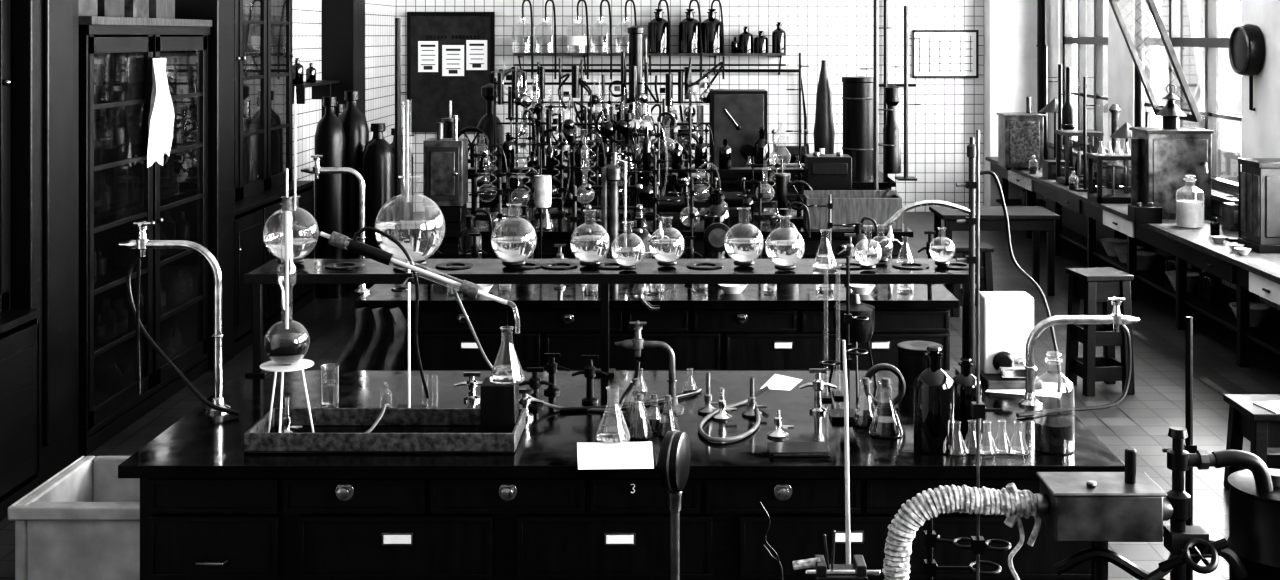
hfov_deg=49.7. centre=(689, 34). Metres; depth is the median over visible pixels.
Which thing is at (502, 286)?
glass beaker
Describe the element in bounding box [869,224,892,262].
flask
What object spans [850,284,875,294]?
dish
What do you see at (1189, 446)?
stand
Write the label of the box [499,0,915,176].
pipe
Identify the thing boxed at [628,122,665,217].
apparatus
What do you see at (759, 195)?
stand
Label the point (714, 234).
voltmeter
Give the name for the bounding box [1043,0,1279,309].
wall
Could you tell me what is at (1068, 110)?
column
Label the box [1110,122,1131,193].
desk lamp
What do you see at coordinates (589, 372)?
tap
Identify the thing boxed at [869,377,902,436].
flask
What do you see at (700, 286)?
glass beaker
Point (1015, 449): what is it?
flask
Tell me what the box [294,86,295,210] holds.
thermometer
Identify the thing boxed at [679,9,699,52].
dark carboy
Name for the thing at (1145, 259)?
bowl
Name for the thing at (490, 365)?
hose
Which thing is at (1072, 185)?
bottle
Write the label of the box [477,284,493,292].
dish
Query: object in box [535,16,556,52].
bottle
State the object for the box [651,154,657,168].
bottle
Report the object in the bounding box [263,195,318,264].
flask
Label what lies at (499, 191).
stand
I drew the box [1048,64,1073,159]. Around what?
stand
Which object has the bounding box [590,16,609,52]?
bottle
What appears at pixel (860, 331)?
apparatus
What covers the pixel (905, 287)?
glass beaker
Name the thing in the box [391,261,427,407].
stand
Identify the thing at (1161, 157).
boiler
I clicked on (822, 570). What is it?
bench vise
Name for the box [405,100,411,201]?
tube
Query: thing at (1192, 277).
bowl
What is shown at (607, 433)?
flask
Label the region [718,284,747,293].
dish
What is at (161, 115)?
hanging towel
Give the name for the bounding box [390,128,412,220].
gas cylinder
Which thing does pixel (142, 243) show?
water tap
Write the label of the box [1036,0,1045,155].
pipe
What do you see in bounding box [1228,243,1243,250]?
dish
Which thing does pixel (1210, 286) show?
storage jar
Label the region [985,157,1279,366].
workbench
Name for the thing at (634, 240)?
wash bottle
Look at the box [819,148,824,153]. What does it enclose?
motor
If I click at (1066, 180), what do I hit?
case
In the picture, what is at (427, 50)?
poster
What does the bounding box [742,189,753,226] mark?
bottle
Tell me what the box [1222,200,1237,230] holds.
instrument box
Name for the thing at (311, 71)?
bottle
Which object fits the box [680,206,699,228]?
flask
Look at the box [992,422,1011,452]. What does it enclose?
flask
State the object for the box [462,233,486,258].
tap
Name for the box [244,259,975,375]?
shelf
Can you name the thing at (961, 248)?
wooden stool
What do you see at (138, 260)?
tube
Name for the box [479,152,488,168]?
bottle
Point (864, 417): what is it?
flask
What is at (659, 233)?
tap
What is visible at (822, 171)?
case
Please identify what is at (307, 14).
wall
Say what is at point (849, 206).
wooden box
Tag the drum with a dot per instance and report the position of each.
(1254, 514)
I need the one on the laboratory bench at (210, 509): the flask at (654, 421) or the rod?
the flask at (654, 421)
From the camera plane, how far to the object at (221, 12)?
10.13 m
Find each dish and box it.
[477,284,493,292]
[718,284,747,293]
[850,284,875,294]
[1211,236,1226,242]
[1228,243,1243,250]
[1235,247,1251,254]
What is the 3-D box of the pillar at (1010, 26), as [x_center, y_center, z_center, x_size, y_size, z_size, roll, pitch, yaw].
[4.405,0.240,18.800,0.710,4.400,0.400,0,0,0]
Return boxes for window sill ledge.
[1043,142,1237,202]
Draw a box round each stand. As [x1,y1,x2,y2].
[260,359,313,432]
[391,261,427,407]
[476,177,524,258]
[534,150,551,258]
[552,186,599,258]
[632,155,679,258]
[668,179,716,258]
[736,182,784,258]
[784,53,808,177]
[806,194,855,254]
[819,256,868,421]
[859,0,893,189]
[892,6,921,180]
[924,518,1001,579]
[971,130,1011,579]
[1044,46,1057,159]
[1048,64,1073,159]
[1071,77,1099,191]
[1146,112,1147,126]
[1162,316,1196,579]
[1225,163,1241,241]
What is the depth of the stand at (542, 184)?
8.79 m
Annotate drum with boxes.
[1227,468,1279,579]
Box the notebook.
[767,442,829,457]
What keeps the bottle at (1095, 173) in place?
on the workbench
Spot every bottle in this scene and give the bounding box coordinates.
[293,58,303,83]
[306,63,315,81]
[380,384,391,407]
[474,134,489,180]
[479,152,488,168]
[502,132,513,168]
[512,16,533,52]
[527,151,536,168]
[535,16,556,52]
[553,140,560,168]
[567,16,588,52]
[575,140,585,166]
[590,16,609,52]
[598,135,610,166]
[615,16,633,52]
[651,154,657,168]
[672,143,681,168]
[695,136,706,168]
[704,187,729,258]
[719,138,730,168]
[731,37,738,52]
[739,27,752,52]
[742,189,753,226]
[754,31,767,52]
[754,127,769,180]
[772,22,785,52]
[914,345,954,454]
[953,357,981,433]
[1029,156,1037,173]
[1034,351,1073,452]
[1069,176,1077,189]
[1093,172,1096,192]
[1210,217,1219,235]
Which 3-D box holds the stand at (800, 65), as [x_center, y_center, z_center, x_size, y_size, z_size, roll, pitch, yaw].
[1.151,0.865,14.900,0.275,1.350,0.120,0,0,0]
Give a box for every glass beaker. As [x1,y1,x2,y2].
[321,366,338,404]
[447,285,459,291]
[499,284,510,289]
[582,285,597,291]
[646,285,663,292]
[692,284,707,288]
[763,284,776,291]
[816,284,833,290]
[897,284,912,290]
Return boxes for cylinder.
[314,97,344,298]
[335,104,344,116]
[338,91,368,290]
[362,123,393,288]
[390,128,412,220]
[842,76,872,176]
[883,84,900,173]
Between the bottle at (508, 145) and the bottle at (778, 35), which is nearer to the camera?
the bottle at (508, 145)
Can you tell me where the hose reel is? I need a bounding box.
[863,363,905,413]
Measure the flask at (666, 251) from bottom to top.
0.223 m
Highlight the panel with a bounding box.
[709,89,767,178]
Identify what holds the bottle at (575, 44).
on the wall shelf at (519, 55)
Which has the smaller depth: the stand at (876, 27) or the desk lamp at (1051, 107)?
the stand at (876, 27)
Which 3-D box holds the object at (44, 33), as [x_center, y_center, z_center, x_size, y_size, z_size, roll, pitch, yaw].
[-3.775,0.240,7.660,0.570,4.400,0.580,0,0,0]
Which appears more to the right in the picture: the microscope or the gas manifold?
the microscope
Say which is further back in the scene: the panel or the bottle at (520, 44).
the bottle at (520, 44)
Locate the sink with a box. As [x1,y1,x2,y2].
[8,456,139,579]
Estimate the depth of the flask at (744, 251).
6.33 m
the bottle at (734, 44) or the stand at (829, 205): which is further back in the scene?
the bottle at (734, 44)
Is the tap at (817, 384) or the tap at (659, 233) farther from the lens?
the tap at (659, 233)
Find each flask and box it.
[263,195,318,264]
[264,168,319,364]
[374,175,444,266]
[489,326,524,383]
[491,203,536,266]
[570,209,609,265]
[596,389,629,442]
[611,221,644,269]
[624,378,647,423]
[628,393,652,437]
[646,394,661,430]
[649,216,684,265]
[656,394,679,434]
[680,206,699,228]
[724,207,763,265]
[765,215,804,269]
[813,229,836,268]
[852,377,878,425]
[854,225,881,269]
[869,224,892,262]
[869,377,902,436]
[896,236,913,263]
[929,227,954,265]
[949,431,966,453]
[962,422,981,452]
[980,431,996,453]
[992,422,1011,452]
[1008,430,1028,453]
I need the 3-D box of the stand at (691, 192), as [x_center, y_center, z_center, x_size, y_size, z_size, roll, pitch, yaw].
[0.018,1.240,8.998,0.320,0.600,0.125,0,0,0]
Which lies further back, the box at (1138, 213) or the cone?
the cone
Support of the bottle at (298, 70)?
on the wall shelf at (320, 88)
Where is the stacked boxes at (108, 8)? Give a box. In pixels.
[79,0,174,18]
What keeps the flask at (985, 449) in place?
on the laboratory bench at (210, 509)
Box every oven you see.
[423,115,467,221]
[996,97,1044,169]
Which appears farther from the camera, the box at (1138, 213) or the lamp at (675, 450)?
the box at (1138, 213)
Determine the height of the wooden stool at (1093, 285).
0.811 m
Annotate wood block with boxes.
[480,377,518,432]
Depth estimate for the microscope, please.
14.86 m
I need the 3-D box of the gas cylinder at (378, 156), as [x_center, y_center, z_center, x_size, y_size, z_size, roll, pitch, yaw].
[-2.964,1.640,13.100,0.300,1.600,0.300,0,0,0]
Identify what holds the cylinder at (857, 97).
on the laboratory bench at (858, 183)
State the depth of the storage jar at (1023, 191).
17.44 m
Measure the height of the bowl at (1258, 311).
0.150 m
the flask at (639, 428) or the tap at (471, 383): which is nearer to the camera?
the flask at (639, 428)
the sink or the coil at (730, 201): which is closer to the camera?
the sink
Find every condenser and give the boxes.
[320,226,519,397]
[621,26,646,173]
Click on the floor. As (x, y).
(1142, 421)
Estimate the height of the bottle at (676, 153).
0.226 m
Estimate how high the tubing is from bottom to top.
1.083 m
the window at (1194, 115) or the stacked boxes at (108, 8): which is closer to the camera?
the stacked boxes at (108, 8)
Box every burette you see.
[821,268,831,400]
[832,390,843,398]
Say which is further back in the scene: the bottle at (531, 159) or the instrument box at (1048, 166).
the instrument box at (1048, 166)
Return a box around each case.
[805,152,851,189]
[1055,130,1103,185]
[1086,153,1130,202]
[1238,158,1279,252]
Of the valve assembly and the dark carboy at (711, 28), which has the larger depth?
the dark carboy at (711, 28)
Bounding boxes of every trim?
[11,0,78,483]
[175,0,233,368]
[322,0,364,116]
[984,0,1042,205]
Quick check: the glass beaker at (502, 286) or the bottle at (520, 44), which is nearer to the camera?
the glass beaker at (502, 286)
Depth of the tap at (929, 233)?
8.59 m
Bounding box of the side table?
[929,206,1059,295]
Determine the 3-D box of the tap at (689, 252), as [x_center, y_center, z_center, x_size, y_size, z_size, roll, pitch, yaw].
[0.000,1.392,8.500,0.156,0.296,0.069,0,0,0]
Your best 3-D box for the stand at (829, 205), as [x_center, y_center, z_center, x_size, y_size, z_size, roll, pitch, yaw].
[0.919,1.290,8.998,0.320,0.500,0.125,0,0,0]
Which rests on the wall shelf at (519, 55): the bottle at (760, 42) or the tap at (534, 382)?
the bottle at (760, 42)
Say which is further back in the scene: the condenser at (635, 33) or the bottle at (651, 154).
the condenser at (635, 33)
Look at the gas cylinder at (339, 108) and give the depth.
13.75 m
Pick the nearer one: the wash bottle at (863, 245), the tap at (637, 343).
the tap at (637, 343)
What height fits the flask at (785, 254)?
0.243 m
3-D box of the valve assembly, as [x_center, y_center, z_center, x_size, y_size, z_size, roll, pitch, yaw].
[1.167,1.335,3.379,0.542,0.731,0.160,0,0,0]
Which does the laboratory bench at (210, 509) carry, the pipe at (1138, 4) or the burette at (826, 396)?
the burette at (826, 396)
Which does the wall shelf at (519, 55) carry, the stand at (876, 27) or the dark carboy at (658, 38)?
the dark carboy at (658, 38)
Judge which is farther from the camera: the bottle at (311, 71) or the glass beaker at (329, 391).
the bottle at (311, 71)
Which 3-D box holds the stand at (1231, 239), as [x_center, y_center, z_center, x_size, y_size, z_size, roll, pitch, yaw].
[4.407,1.310,11.000,0.270,0.660,0.130,0,0,0]
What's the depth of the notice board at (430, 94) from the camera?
18.95 m
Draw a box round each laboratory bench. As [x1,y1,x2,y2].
[118,371,1124,579]
[354,284,958,370]
[421,208,912,258]
[477,171,895,207]
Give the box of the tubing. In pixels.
[522,0,724,78]
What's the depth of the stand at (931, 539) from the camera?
3.74 m
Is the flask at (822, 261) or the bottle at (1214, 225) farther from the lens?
the bottle at (1214, 225)
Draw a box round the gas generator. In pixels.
[477,68,527,166]
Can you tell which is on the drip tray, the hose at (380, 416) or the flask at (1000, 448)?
the hose at (380, 416)
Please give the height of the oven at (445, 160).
0.870 m
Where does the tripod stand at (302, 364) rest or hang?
on the drip tray
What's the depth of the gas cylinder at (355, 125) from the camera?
13.16 m
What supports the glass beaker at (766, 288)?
on the laboratory bench at (788, 328)
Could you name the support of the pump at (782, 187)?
on the laboratory bench at (562, 231)
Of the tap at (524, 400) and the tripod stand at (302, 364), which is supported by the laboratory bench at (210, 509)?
the tap at (524, 400)
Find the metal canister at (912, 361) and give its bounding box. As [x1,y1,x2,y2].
[897,340,942,388]
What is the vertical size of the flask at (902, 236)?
0.120 m
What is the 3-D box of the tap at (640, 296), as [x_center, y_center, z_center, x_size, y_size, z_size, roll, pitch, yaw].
[-0.200,1.179,6.320,0.126,0.172,0.070,0,0,0]
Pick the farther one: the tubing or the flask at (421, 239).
the tubing
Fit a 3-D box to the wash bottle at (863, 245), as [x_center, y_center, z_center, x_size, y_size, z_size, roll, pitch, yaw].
[1.126,1.370,9.090,0.192,0.340,0.151,0,0,31]
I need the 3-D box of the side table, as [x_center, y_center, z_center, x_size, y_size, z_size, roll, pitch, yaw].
[2.900,2.060,13.200,1.100,0.760,0.700,0,0,0]
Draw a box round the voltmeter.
[704,223,732,258]
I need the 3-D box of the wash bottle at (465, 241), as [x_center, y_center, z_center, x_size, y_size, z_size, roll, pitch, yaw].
[-1.440,1.348,9.138,0.217,0.385,0.171,0,0,31]
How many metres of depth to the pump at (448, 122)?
14.88 m
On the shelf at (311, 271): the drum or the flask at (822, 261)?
the flask at (822, 261)
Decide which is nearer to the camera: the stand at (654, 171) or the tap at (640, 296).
the tap at (640, 296)
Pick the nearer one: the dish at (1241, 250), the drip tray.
the drip tray
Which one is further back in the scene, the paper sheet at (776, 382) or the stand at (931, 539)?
the paper sheet at (776, 382)
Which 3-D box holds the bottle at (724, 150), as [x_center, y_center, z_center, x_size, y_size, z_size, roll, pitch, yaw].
[0.308,1.039,12.080,0.110,0.263,0.110,0,0,0]
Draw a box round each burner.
[698,372,717,414]
[742,377,766,417]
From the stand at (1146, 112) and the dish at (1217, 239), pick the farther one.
the stand at (1146, 112)
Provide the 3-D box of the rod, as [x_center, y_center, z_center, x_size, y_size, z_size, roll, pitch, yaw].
[0.419,1.259,3.700,0.050,0.882,0.080,0,0,0]
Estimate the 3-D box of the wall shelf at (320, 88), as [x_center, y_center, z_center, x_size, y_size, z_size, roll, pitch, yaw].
[-3.935,0.590,14.300,0.250,0.200,1.400,0,0,0]
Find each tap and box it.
[119,221,239,415]
[301,155,370,293]
[454,372,482,401]
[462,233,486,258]
[519,367,553,409]
[519,389,543,419]
[541,353,569,393]
[552,244,567,288]
[572,355,607,403]
[615,320,683,415]
[633,284,659,310]
[648,217,669,241]
[681,237,701,285]
[799,369,836,413]
[838,233,857,284]
[878,222,901,258]
[918,231,935,258]
[1016,296,1139,417]
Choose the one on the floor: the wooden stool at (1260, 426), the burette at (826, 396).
the wooden stool at (1260, 426)
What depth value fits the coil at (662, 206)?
11.34 m
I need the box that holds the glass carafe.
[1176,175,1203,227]
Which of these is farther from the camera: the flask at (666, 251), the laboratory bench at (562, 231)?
the laboratory bench at (562, 231)
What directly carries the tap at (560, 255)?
on the laboratory bench at (788, 328)
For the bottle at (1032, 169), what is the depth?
16.26 m
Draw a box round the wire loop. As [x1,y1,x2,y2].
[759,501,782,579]
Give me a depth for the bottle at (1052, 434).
5.08 m
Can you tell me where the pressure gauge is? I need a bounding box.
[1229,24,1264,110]
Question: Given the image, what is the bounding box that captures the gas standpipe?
[884,137,1061,392]
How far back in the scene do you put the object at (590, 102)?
14.74 m
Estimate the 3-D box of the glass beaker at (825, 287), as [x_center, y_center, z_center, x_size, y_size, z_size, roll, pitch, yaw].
[0.817,1.502,8.350,0.119,0.076,0.119,0,0,0]
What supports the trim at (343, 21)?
attached to the wall at (307, 14)
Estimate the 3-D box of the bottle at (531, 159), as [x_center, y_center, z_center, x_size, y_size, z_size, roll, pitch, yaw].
[-1.382,1.095,12.080,0.090,0.151,0.090,0,0,0]
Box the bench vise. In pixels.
[792,530,880,579]
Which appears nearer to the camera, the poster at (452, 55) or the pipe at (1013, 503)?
the pipe at (1013, 503)
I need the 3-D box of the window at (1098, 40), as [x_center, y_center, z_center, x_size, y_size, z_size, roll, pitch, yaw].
[4.860,0.080,16.750,0.100,2.680,2.100,0,0,0]
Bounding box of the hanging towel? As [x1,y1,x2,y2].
[147,57,174,167]
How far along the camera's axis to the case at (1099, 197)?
13.57 m
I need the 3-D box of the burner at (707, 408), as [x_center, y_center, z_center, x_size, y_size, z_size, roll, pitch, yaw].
[0.077,1.460,5.630,0.093,0.160,0.083,0,0,38]
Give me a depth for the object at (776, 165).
11.74 m
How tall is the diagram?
0.661 m
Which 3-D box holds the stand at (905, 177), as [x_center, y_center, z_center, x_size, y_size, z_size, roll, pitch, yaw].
[2.308,0.615,14.700,0.320,1.850,0.250,0,0,0]
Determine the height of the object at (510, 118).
0.758 m
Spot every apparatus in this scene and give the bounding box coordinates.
[628,122,665,217]
[770,122,790,180]
[828,292,877,396]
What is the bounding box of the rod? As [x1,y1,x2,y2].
[842,340,850,563]
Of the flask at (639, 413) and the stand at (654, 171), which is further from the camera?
the stand at (654, 171)
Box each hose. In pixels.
[364,403,391,432]
[453,291,625,414]
[560,388,700,410]
[698,386,768,441]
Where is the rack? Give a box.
[558,99,691,208]
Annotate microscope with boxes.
[1073,152,1087,187]
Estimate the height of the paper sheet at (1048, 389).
0.001 m
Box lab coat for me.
[335,307,407,370]
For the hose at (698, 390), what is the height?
0.016 m
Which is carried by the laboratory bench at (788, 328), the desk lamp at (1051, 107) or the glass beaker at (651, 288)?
the glass beaker at (651, 288)
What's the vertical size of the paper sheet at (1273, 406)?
0.008 m
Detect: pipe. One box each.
[395,18,414,220]
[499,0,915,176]
[882,482,1040,579]
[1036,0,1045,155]
[1134,0,1145,126]
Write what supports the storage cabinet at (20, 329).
on the floor
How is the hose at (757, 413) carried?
on the laboratory bench at (210, 509)
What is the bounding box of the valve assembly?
[1054,426,1272,579]
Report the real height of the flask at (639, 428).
0.160 m
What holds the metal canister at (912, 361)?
on the laboratory bench at (210, 509)
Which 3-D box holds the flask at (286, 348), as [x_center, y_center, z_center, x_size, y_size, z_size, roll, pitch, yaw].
[-1.518,0.881,5.248,0.212,0.746,0.167,0,0,31]
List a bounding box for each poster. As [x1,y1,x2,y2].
[418,41,437,71]
[442,45,463,75]
[466,40,486,69]
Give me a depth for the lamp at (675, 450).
3.73 m
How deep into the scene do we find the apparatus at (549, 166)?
11.80 m
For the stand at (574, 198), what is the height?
0.550 m
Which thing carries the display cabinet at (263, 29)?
on the floor
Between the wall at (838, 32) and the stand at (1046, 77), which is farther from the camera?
the wall at (838, 32)
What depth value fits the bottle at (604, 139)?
12.05 m
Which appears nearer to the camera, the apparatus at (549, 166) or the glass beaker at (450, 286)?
the glass beaker at (450, 286)
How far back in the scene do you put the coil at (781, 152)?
15.27 m
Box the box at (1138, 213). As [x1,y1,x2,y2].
[1128,202,1161,222]
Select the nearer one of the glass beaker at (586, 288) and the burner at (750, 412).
the burner at (750, 412)
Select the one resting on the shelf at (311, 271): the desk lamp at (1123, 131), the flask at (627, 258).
the flask at (627, 258)
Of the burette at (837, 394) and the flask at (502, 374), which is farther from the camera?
the burette at (837, 394)
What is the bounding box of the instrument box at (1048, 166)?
[1042,158,1070,178]
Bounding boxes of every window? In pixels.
[1063,0,1107,152]
[1109,0,1201,121]
[1144,0,1241,195]
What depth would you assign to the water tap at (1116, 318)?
5.72 m
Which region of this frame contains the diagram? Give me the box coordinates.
[912,30,978,77]
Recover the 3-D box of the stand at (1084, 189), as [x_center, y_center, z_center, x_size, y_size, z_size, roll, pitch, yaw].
[4.158,1.040,14.500,0.300,1.200,0.130,0,0,0]
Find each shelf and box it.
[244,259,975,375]
[293,80,339,103]
[468,167,803,209]
[513,53,785,74]
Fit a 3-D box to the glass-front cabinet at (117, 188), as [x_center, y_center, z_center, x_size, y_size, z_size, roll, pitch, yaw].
[-3.761,1.165,9.010,0.588,2.550,2.020,0,0,0]
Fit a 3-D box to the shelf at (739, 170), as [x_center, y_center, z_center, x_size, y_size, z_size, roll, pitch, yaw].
[-0.471,1.355,12.100,2.934,0.370,0.200,0,0,0]
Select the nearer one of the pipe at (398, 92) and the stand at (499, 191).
the stand at (499, 191)
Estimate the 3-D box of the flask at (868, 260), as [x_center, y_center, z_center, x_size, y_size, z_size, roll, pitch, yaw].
[0.809,0.964,6.270,0.127,0.200,0.127,0,0,0]
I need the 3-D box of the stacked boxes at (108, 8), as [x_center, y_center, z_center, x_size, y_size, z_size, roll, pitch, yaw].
[-3.780,-0.212,8.935,0.300,0.200,1.570,0,0,0]
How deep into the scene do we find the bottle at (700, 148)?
12.03 m
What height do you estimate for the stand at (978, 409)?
1.459 m
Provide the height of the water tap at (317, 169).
0.823 m
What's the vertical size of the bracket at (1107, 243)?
0.150 m
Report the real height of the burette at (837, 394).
0.550 m
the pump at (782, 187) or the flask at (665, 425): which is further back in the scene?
the pump at (782, 187)
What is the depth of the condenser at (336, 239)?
5.25 m
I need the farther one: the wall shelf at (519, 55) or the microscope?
the wall shelf at (519, 55)
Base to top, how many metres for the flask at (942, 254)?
0.173 m
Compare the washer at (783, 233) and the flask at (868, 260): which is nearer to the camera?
the flask at (868, 260)
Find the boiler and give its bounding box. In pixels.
[1129,84,1213,218]
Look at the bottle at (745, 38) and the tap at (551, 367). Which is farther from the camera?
the bottle at (745, 38)
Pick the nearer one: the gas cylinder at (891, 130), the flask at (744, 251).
the flask at (744, 251)
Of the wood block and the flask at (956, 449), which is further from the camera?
the wood block
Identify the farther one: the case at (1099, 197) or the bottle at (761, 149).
the bottle at (761, 149)
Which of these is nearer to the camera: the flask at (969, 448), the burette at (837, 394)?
the flask at (969, 448)
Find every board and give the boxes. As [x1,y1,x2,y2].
[407,12,494,131]
[975,291,1041,389]
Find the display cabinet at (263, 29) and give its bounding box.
[234,0,313,355]
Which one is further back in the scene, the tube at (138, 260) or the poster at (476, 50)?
the poster at (476, 50)
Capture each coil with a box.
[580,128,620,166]
[657,182,689,222]
[714,177,745,216]
[770,129,808,174]
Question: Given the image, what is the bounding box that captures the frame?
[494,58,723,175]
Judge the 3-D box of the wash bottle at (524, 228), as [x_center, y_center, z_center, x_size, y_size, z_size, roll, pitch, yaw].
[-1.086,1.315,9.191,0.166,0.451,0.132,0,0,31]
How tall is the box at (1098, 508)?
0.679 m
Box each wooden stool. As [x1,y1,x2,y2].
[945,242,993,316]
[1065,267,1134,395]
[1223,394,1279,489]
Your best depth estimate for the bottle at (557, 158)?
12.04 m
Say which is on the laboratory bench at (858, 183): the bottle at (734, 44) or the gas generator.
the gas generator
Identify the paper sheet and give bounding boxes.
[577,442,653,469]
[760,374,801,390]
[985,382,1065,397]
[1253,401,1279,413]
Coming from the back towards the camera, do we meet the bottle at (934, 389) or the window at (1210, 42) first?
the window at (1210, 42)
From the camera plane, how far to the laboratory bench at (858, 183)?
14.49 m
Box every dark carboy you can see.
[648,9,668,52]
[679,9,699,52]
[701,9,722,52]
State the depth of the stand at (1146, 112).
13.29 m
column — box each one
[1062,66,1075,173]
[1106,104,1123,188]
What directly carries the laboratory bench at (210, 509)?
on the floor
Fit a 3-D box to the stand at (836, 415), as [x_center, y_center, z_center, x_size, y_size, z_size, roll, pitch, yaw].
[0.620,1.215,5.522,0.200,0.650,0.165,0,0,0]
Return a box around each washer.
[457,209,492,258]
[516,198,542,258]
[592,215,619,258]
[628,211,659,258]
[772,202,810,240]
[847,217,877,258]
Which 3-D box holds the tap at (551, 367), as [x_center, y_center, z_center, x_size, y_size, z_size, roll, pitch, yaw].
[-0.595,1.457,5.949,0.154,0.166,0.069,0,0,0]
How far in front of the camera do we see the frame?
14.97 m
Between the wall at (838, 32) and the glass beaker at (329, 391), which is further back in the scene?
the wall at (838, 32)
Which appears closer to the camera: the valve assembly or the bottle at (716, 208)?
the valve assembly
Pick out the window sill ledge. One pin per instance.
(1215, 196)
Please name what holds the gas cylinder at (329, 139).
on the floor
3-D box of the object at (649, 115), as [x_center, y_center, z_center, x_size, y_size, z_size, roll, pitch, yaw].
[-0.522,1.186,14.650,0.338,0.708,0.180,0,0,0]
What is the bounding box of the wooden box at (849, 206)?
[803,188,901,229]
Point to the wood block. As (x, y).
(499, 403)
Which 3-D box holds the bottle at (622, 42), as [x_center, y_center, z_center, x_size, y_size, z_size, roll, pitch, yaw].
[-0.873,-0.015,18.790,0.300,0.520,0.300,0,0,0]
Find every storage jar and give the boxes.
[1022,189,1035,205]
[1165,255,1175,283]
[1199,271,1221,301]
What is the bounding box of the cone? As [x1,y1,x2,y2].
[813,60,834,153]
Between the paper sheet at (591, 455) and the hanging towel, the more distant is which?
the hanging towel
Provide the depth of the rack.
12.16 m
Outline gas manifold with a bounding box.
[585,152,642,258]
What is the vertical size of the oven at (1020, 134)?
0.880 m
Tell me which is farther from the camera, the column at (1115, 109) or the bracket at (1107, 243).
the column at (1115, 109)
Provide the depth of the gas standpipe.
6.07 m
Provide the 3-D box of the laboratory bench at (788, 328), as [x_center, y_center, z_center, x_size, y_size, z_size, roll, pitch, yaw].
[-0.195,1.990,8.700,3.510,0.900,1.400,0,0,0]
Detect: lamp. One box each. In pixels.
[659,430,690,579]
[1039,98,1062,159]
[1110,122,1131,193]
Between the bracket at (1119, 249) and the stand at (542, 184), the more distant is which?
the bracket at (1119, 249)
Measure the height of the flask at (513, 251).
0.284 m
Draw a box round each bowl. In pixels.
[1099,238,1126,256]
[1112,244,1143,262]
[1124,251,1157,269]
[1165,270,1199,291]
[1228,302,1270,326]
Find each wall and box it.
[292,0,394,180]
[395,0,983,211]
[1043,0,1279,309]
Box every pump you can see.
[441,100,489,178]
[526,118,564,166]
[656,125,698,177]
[770,159,812,223]
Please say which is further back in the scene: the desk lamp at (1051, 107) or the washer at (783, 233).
the desk lamp at (1051, 107)
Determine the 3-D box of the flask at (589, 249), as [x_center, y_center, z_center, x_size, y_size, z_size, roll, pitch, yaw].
[-0.463,0.936,6.380,0.185,0.256,0.185,0,0,0]
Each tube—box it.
[136,259,140,394]
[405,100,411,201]
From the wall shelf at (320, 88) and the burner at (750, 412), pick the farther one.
the wall shelf at (320, 88)
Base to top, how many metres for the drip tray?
0.159 m
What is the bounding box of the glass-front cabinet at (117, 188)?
[79,16,211,454]
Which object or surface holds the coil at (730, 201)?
on the laboratory bench at (562, 231)
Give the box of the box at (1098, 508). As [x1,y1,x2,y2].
[1035,448,1173,579]
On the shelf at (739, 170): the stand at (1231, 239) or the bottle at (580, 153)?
the bottle at (580, 153)
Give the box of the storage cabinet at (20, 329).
[0,0,40,520]
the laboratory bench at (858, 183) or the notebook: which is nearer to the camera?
the notebook
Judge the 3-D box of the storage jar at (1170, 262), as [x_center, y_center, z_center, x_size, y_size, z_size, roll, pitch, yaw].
[4.300,2.040,12.200,0.180,0.300,0.180,0,0,0]
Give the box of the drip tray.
[244,396,525,453]
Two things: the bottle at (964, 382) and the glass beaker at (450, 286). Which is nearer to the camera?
the bottle at (964, 382)
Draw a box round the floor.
[0,212,1279,579]
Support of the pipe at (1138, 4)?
attached to the ceiling
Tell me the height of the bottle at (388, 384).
0.120 m
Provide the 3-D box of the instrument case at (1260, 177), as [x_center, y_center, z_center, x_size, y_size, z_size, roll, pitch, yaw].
[4.470,1.300,10.550,0.400,0.680,0.400,0,0,0]
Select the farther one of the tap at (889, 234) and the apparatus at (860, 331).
the tap at (889, 234)

